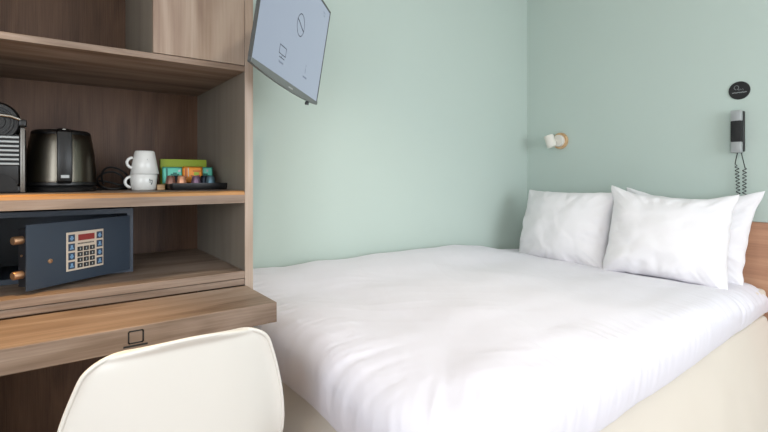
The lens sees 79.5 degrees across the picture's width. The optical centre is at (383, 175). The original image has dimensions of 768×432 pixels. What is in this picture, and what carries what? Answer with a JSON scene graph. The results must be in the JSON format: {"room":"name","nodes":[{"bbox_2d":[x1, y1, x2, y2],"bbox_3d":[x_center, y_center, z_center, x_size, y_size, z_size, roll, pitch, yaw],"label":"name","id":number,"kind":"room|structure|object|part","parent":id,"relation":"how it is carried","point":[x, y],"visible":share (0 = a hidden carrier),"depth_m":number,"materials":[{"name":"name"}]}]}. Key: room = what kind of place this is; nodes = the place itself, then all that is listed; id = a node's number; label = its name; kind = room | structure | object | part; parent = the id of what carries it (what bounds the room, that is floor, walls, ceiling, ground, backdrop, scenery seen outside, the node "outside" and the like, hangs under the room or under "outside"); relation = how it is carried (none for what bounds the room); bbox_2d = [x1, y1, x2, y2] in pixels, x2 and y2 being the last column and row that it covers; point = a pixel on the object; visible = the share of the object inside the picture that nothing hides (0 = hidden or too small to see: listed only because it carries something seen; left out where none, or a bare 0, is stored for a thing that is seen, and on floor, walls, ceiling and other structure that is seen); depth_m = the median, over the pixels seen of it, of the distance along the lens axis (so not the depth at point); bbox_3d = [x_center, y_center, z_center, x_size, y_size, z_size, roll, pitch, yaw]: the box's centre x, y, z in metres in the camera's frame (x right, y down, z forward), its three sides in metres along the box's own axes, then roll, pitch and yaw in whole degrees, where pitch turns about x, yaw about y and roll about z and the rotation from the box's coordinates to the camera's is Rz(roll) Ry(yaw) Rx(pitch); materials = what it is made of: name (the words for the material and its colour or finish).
{"room":"hotel room","nodes":[
{"label":"hotel room","id":0,"kind":"room"},
{"bbox_2d":[253,0,526,268],"bbox_3d":[-0.644,-0.160,2.354,4.440,2.800,0.120,0,0,-36],"label":"wall","id":1,"kind":"structure","parent":0,"point":[415,134],"depth_m":2.81,"materials":[{"name":"green paint"}]},
{"bbox_2d":[527,0,767,221],"bbox_3d":[2.402,-0.160,1.882,0.120,2.800,4.240,0,0,-36],"label":"wall","id":2,"kind":"structure","parent":0,"point":[638,90],"depth_m":2.85,"materials":[{"name":"green paint"}]},
{"bbox_2d":[544,133,567,148],"bbox_3d":[1.219,-0.252,3.293,0.123,0.116,0.132,0,0,-36],"label":"reading lamp","id":3,"kind":"object","parent":2,"relation":"attached to","point":[560,140],"visible":1,"depth_m":3.28,"materials":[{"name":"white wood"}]},
{"bbox_3d":[1.266,-0.252,3.317,0.019,0.116,0.116,0,0,-36],"label":"plate","id":4,"kind":"part","parent":3,"relation":"part of","materials":[{"name":"white plastic"}]},
{"bbox_2d":[730,110,746,194],"bbox_3d":[1.882,-0.062,2.449,0.050,0.572,0.064,0,0,-36],"label":"wall telephone","id":5,"kind":"object","parent":2,"relation":"attached to","point":[737,117],"visible":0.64,"depth_m":2.44,"materials":[{"name":"black plastic"}]},
{"bbox_3d":[1.887,0.046,2.446,0.029,0.356,0.054,0,0,-36],"label":"coiled cord","id":6,"kind":"part","parent":5,"relation":"part of","materials":[{"name":"black plastic"}]},
{"bbox_2d":[729,81,750,99],"bbox_3d":[1.897,-0.457,2.466,0.006,0.096,0.096,0,0,-36],"label":"wall sign","id":7,"kind":"object","parent":2,"relation":"attached to","point":[738,90],"visible":1,"depth_m":2.46,"materials":[{"name":"black plastic"}]},
{"bbox_3d":[0.608,1.190,0.643,4.240,0.100,4.120,0,0,-36],"label":"floor","id":8,"kind":"structure","parent":0,"visible":0},
{"bbox_2d":[0,0,252,431],"bbox_3d":[-1.040,-0.035,1.579,0.987,2.350,0.653,0,0,-36],"label":"shelf unit","id":9,"kind":"object","parent":8,"relation":"on","point":[172,79],"visible":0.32,"depth_m":1.72,"materials":[{"name":"brown wood"}]},
{"bbox_2d":[0,102,26,193],"bbox_3d":[-1.183,-0.082,1.330,0.247,0.265,0.127,0,0,-36],"label":"coffee machine","id":10,"kind":"object","parent":9,"relation":"on","point":[12,144],"visible":1,"depth_m":1.34,"materials":[{"name":"black plastic"}]},
{"bbox_3d":[-1.103,-0.170,1.317,0.110,0.021,0.012,0,0,-36],"label":"lever","id":11,"kind":"part","parent":10,"relation":"part of","materials":[{"name":"silver metal"}]},
{"bbox_3d":[-1.065,-0.155,1.363,0.019,0.020,0.042,0,0,-36],"label":"lever knob","id":12,"kind":"part","parent":10,"relation":"part of","materials":[{"name":"black plastic"}]},
{"bbox_2d":[26,128,96,191],"bbox_3d":[-1.064,-0.051,1.525,0.201,0.203,0.201,0,0,6],"label":"electric kettle","id":13,"kind":"object","parent":9,"relation":"on","point":[60,159],"visible":0.97,"depth_m":1.44,"materials":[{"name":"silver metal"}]},
{"bbox_3d":[-1.065,-0.143,1.526,0.166,0.019,0.166,0,0,-36],"label":"lid","id":14,"kind":"part","parent":13,"relation":"part of","materials":[{"name":"black plastic"}]},
{"bbox_3d":[-1.002,-0.062,1.448,0.042,0.175,0.054,0,0,-36],"label":"handle","id":15,"kind":"part","parent":13,"relation":"part of","materials":[{"name":"black plastic"}]},
{"bbox_2d":[0,207,132,291],"bbox_3d":[-1.086,0.220,1.528,0.433,0.218,0.531,0,0,-36],"label":"safe","id":16,"kind":"object","parent":9,"relation":"on","point":[39,249],"visible":1,"depth_m":1.44,"materials":[{"name":"blue metal"}]},
{"bbox_3d":[-0.925,0.227,1.432,0.002,0.116,0.120,0,0,20],"label":"keypad plate","id":17,"kind":"part","parent":16,"relation":"part of","materials":[{"name":"beige"}]},
{"bbox_2d":[97,166,129,189],"bbox_3d":[-0.981,0.007,1.664,0.117,0.085,0.080,0,0,-36],"label":"power cord","id":18,"kind":"object","parent":9,"relation":"on","point":[122,187],"visible":0.87,"depth_m":1.67,"materials":[{"name":"black plastic"}]},
{"bbox_3d":[-1.042,0.342,1.582,0.929,0.024,0.622,0,0,-36],"label":"shelf","id":19,"kind":"part","parent":9,"relation":"part of","materials":[{"name":"brown wood"}]},
{"bbox_3d":[-1.042,0.072,1.582,0.929,0.042,0.622,0,0,-36],"label":"shelf","id":20,"kind":"part","parent":9,"relation":"part of","materials":[{"name":"brown wood"}]},
{"bbox_3d":[-1.042,-0.372,1.582,0.929,0.019,0.622,0,0,-36],"label":"shelf","id":21,"kind":"part","parent":9,"relation":"part of","materials":[{"name":"brown wood"}]},
{"bbox_3d":[-1.043,0.367,1.583,0.929,0.021,0.620,0,0,-36],"label":"rail","id":22,"kind":"part","parent":9,"relation":"part of","materials":[{"name":"brown wood"}]},
{"bbox_3d":[-0.899,-0.781,1.700,0.019,0.797,0.601,0,0,-36],"label":"divider panel","id":23,"kind":"part","parent":9,"relation":"part of","materials":[{"name":"brown wood"}]},
{"bbox_2d":[124,174,156,189],"bbox_3d":[-0.864,0.022,1.656,0.095,0.057,0.089,0,0,1],"label":"mug","id":24,"kind":"object","parent":9,"relation":"on","point":[137,181],"visible":1,"depth_m":1.62,"materials":[{"name":"white ceramic"}]},
{"bbox_3d":[-0.902,0.021,1.623,0.024,0.047,0.014,0,0,-36],"label":"handle","id":25,"kind":"part","parent":24,"relation":"part of","materials":[{"name":"white ceramic"}]},
{"bbox_2d":[125,151,158,173],"bbox_3d":[-0.859,-0.048,1.658,0.093,0.083,0.093,0,0,5],"label":"mug","id":26,"kind":"object","parent":24,"relation":"on","point":[144,162],"visible":0.97,"depth_m":1.62,"materials":[{"name":"white ceramic"}]},
{"bbox_3d":[-0.897,-0.047,1.626,0.024,0.047,0.014,0,0,-36],"label":"handle","id":27,"kind":"part","parent":26,"relation":"part of","materials":[{"name":"white ceramic"}]},
{"bbox_2d":[155,184,164,189],"bbox_3d":[-0.822,0.041,1.697,0.027,0.020,0.040,0,0,-36],"label":"wooden block","id":28,"kind":"object","parent":9,"relation":"on","point":[158,186],"visible":0.89,"depth_m":1.68,"materials":[{"name":"brown wood"}]},
{"bbox_2d":[159,159,205,189],"bbox_3d":[-0.772,-0.006,1.779,0.166,0.114,0.018,0,0,-36],"label":"box","id":29,"kind":"object","parent":9,"relation":"on","point":[162,162],"visible":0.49,"depth_m":1.76,"materials":[{"name":"green"}]},
{"bbox_2d":[165,182,226,189],"bbox_3d":[-0.703,0.038,1.741,0.209,0.025,0.100,0,0,-36],"label":"serving tray","id":30,"kind":"object","parent":9,"relation":"on","point":[217,185],"visible":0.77,"depth_m":1.69,"materials":[{"name":"black plastic"}]},
{"bbox_2d":[164,176,175,183],"bbox_3d":[-0.769,0.013,1.663,0.041,0.030,0.041,0,0,-36],"label":"capsule","id":31,"kind":"object","parent":30,"relation":"on","point":[169,179],"visible":0.91,"depth_m":1.65,"materials":[{"name":"brown metal"}]},
{"bbox_2d":[162,167,181,183],"bbox_3d":[-0.784,-0.003,1.716,0.072,0.061,0.010,0,0,-36],"label":"sachet","id":32,"kind":"object","parent":30,"relation":"on","point":[166,171],"visible":0.6,"depth_m":1.71,"materials":[{"name":"teal paper"}]},
{"bbox_2d":[166,168,181,176],"bbox_3d":[-0.780,-0.010,1.716,0.052,0.038,0.006,0,0,-36],"label":"print","id":33,"kind":"object","parent":32,"relation":"attached to","point":[169,171],"depth_m":1.72,"materials":[{"name":"teal paper"}]},
{"bbox_2d":[176,176,186,182],"bbox_3d":[-0.739,0.013,1.685,0.041,0.030,0.041,0,0,-36],"label":"capsule","id":34,"kind":"object","parent":30,"relation":"on","point":[180,179],"visible":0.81,"depth_m":1.67,"materials":[{"name":"brown metal"}]},
{"bbox_2d":[182,167,202,182],"bbox_3d":[-0.724,-0.004,1.750,0.074,0.063,0.010,0,0,-36],"label":"sachet","id":35,"kind":"object","parent":30,"relation":"on","point":[188,172],"visible":0.75,"depth_m":1.74,"materials":[{"name":"orange paper"}]},
{"bbox_2d":[185,168,200,177],"bbox_3d":[-0.723,-0.011,1.748,0.058,0.038,0.006,0,0,-36],"label":"print","id":36,"kind":"object","parent":35,"relation":"attached to","point":[189,172],"depth_m":1.75,"materials":[{"name":"brown paper"}]},
{"bbox_2d":[191,176,200,182],"bbox_3d":[-0.698,0.013,1.715,0.041,0.030,0.041,0,0,-36],"label":"capsule","id":37,"kind":"object","parent":30,"relation":"on","point":[195,179],"visible":0.86,"depth_m":1.70,"materials":[{"name":"purple metal"}]},
{"bbox_2d":[200,176,206,182],"bbox_3d":[-0.685,0.013,1.759,0.041,0.030,0.041,0,0,-36],"label":"capsule","id":38,"kind":"object","parent":30,"relation":"on","point":[202,178],"visible":0.62,"depth_m":1.75,"materials":[{"name":"blue metal"}]},
{"bbox_2d":[203,167,212,175],"bbox_3d":[-0.688,-0.003,1.794,0.045,0.062,0.010,0,0,-36],"label":"sachet","id":39,"kind":"object","parent":30,"relation":"on","point":[207,171],"visible":0.56,"depth_m":1.80,"materials":[{"name":"teal paper"}]},
{"bbox_2d":[206,176,214,182],"bbox_3d":[-0.656,0.013,1.746,0.041,0.030,0.041,0,0,-36],"label":"capsule","id":40,"kind":"object","parent":30,"relation":"on","point":[210,179],"visible":0.9,"depth_m":1.73,"materials":[{"name":"blue metal"}]},
{"bbox_3d":[-0.606,-0.781,1.528,0.288,0.794,0.020,0,0,-36],"label":"cupboard door","id":41,"kind":"part","parent":9,"relation":"part of","materials":[{"name":"brown wood"}]},
{"bbox_3d":[-0.660,-0.035,1.871,0.029,2.350,0.632,0,0,-36],"label":"panel","id":42,"kind":"part","parent":9,"relation":"part of","materials":[{"name":"brown wood"}]},
{"bbox_2d":[247,0,330,104],"bbox_3d":[-0.455,-0.511,1.681,0.363,0.438,0.705,0,0,7],"label":"television","id":43,"kind":"object","parent":9,"relation":"attached to","point":[288,40],"visible":0.97,"depth_m":1.62,"materials":[{"name":"grey plastic"}]},
{"bbox_2d":[0,286,276,375],"bbox_3d":[-0.788,0.760,1.214,0.962,0.760,0.265,0,0,-36],"label":"desk","id":44,"kind":"object","parent":8,"relation":"on","point":[29,343],"visible":1,"depth_m":1.21,"materials":[{"name":"brown wood"}]},
{"bbox_2d":[57,327,284,431],"bbox_3d":[-0.510,0.725,1.075,0.470,0.834,0.481,0,0,-36],"label":"shell chair","id":45,"kind":"object","parent":8,"relation":"on","point":[229,380],"visible":1,"depth_m":0.89,"materials":[{"name":"white plastic"}]},
{"bbox_2d":[281,221,767,431],"bbox_3d":[0.718,0.687,2.084,2.356,0.898,1.915,0,0,-36],"label":"bed","id":46,"kind":"object","parent":8,"relation":"on","point":[726,390],"visible":0.09,"depth_m":1.84,"materials":[{"name":"beige fabric"}]},
{"bbox_2d":[253,245,767,431],"bbox_3d":[0.588,0.570,2.184,2.333,0.266,1.562,0,0,-36],"label":"duvet","id":47,"kind":"object","parent":46,"relation":"on","point":[449,338],"visible":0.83,"depth_m":1.46,"materials":[{"name":"white fabric"}]},
{"bbox_2d":[519,190,613,266],"bbox_3d":[1.119,0.329,2.917,0.261,0.469,0.638,0,0,-30],"label":"pillow","id":48,"kind":"object","parent":47,"relation":"on","point":[561,226],"visible":0.8,"depth_m":2.78,"materials":[{"name":"white fabric"}]},
{"bbox_2d":[602,185,738,289],"bbox_3d":[1.478,0.307,2.427,0.600,0.507,0.254,0,0,42],"label":"pillow","id":49,"kind":"object","parent":47,"relation":"on","point":[682,240],"visible":0.96,"depth_m":2.34,"materials":[{"name":"white fabric"}]},
{"bbox_2d":[627,187,764,284],"bbox_3d":[1.652,0.318,2.543,0.195,0.498,0.676,0,0,-40],"label":"pillow","id":50,"kind":"object","parent":47,"relation":"on","point":[746,206],"visible":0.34,"depth_m":2.34,"materials":[{"name":"white fabric"}]},
{"bbox_3d":[1.737,0.629,2.653,0.038,0.782,1.630,0,0,-36],"label":"headboard","id":51,"kind":"part","parent":46,"relation":"part of","materials":[{"name":"brown wood"}]},
{"bbox_3d":[0.584,0.637,2.253,2.284,0.134,1.482,0,0,-36],"label":"mattress","id":52,"kind":"part","parent":46,"relation":"part of","materials":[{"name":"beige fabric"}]}
]}

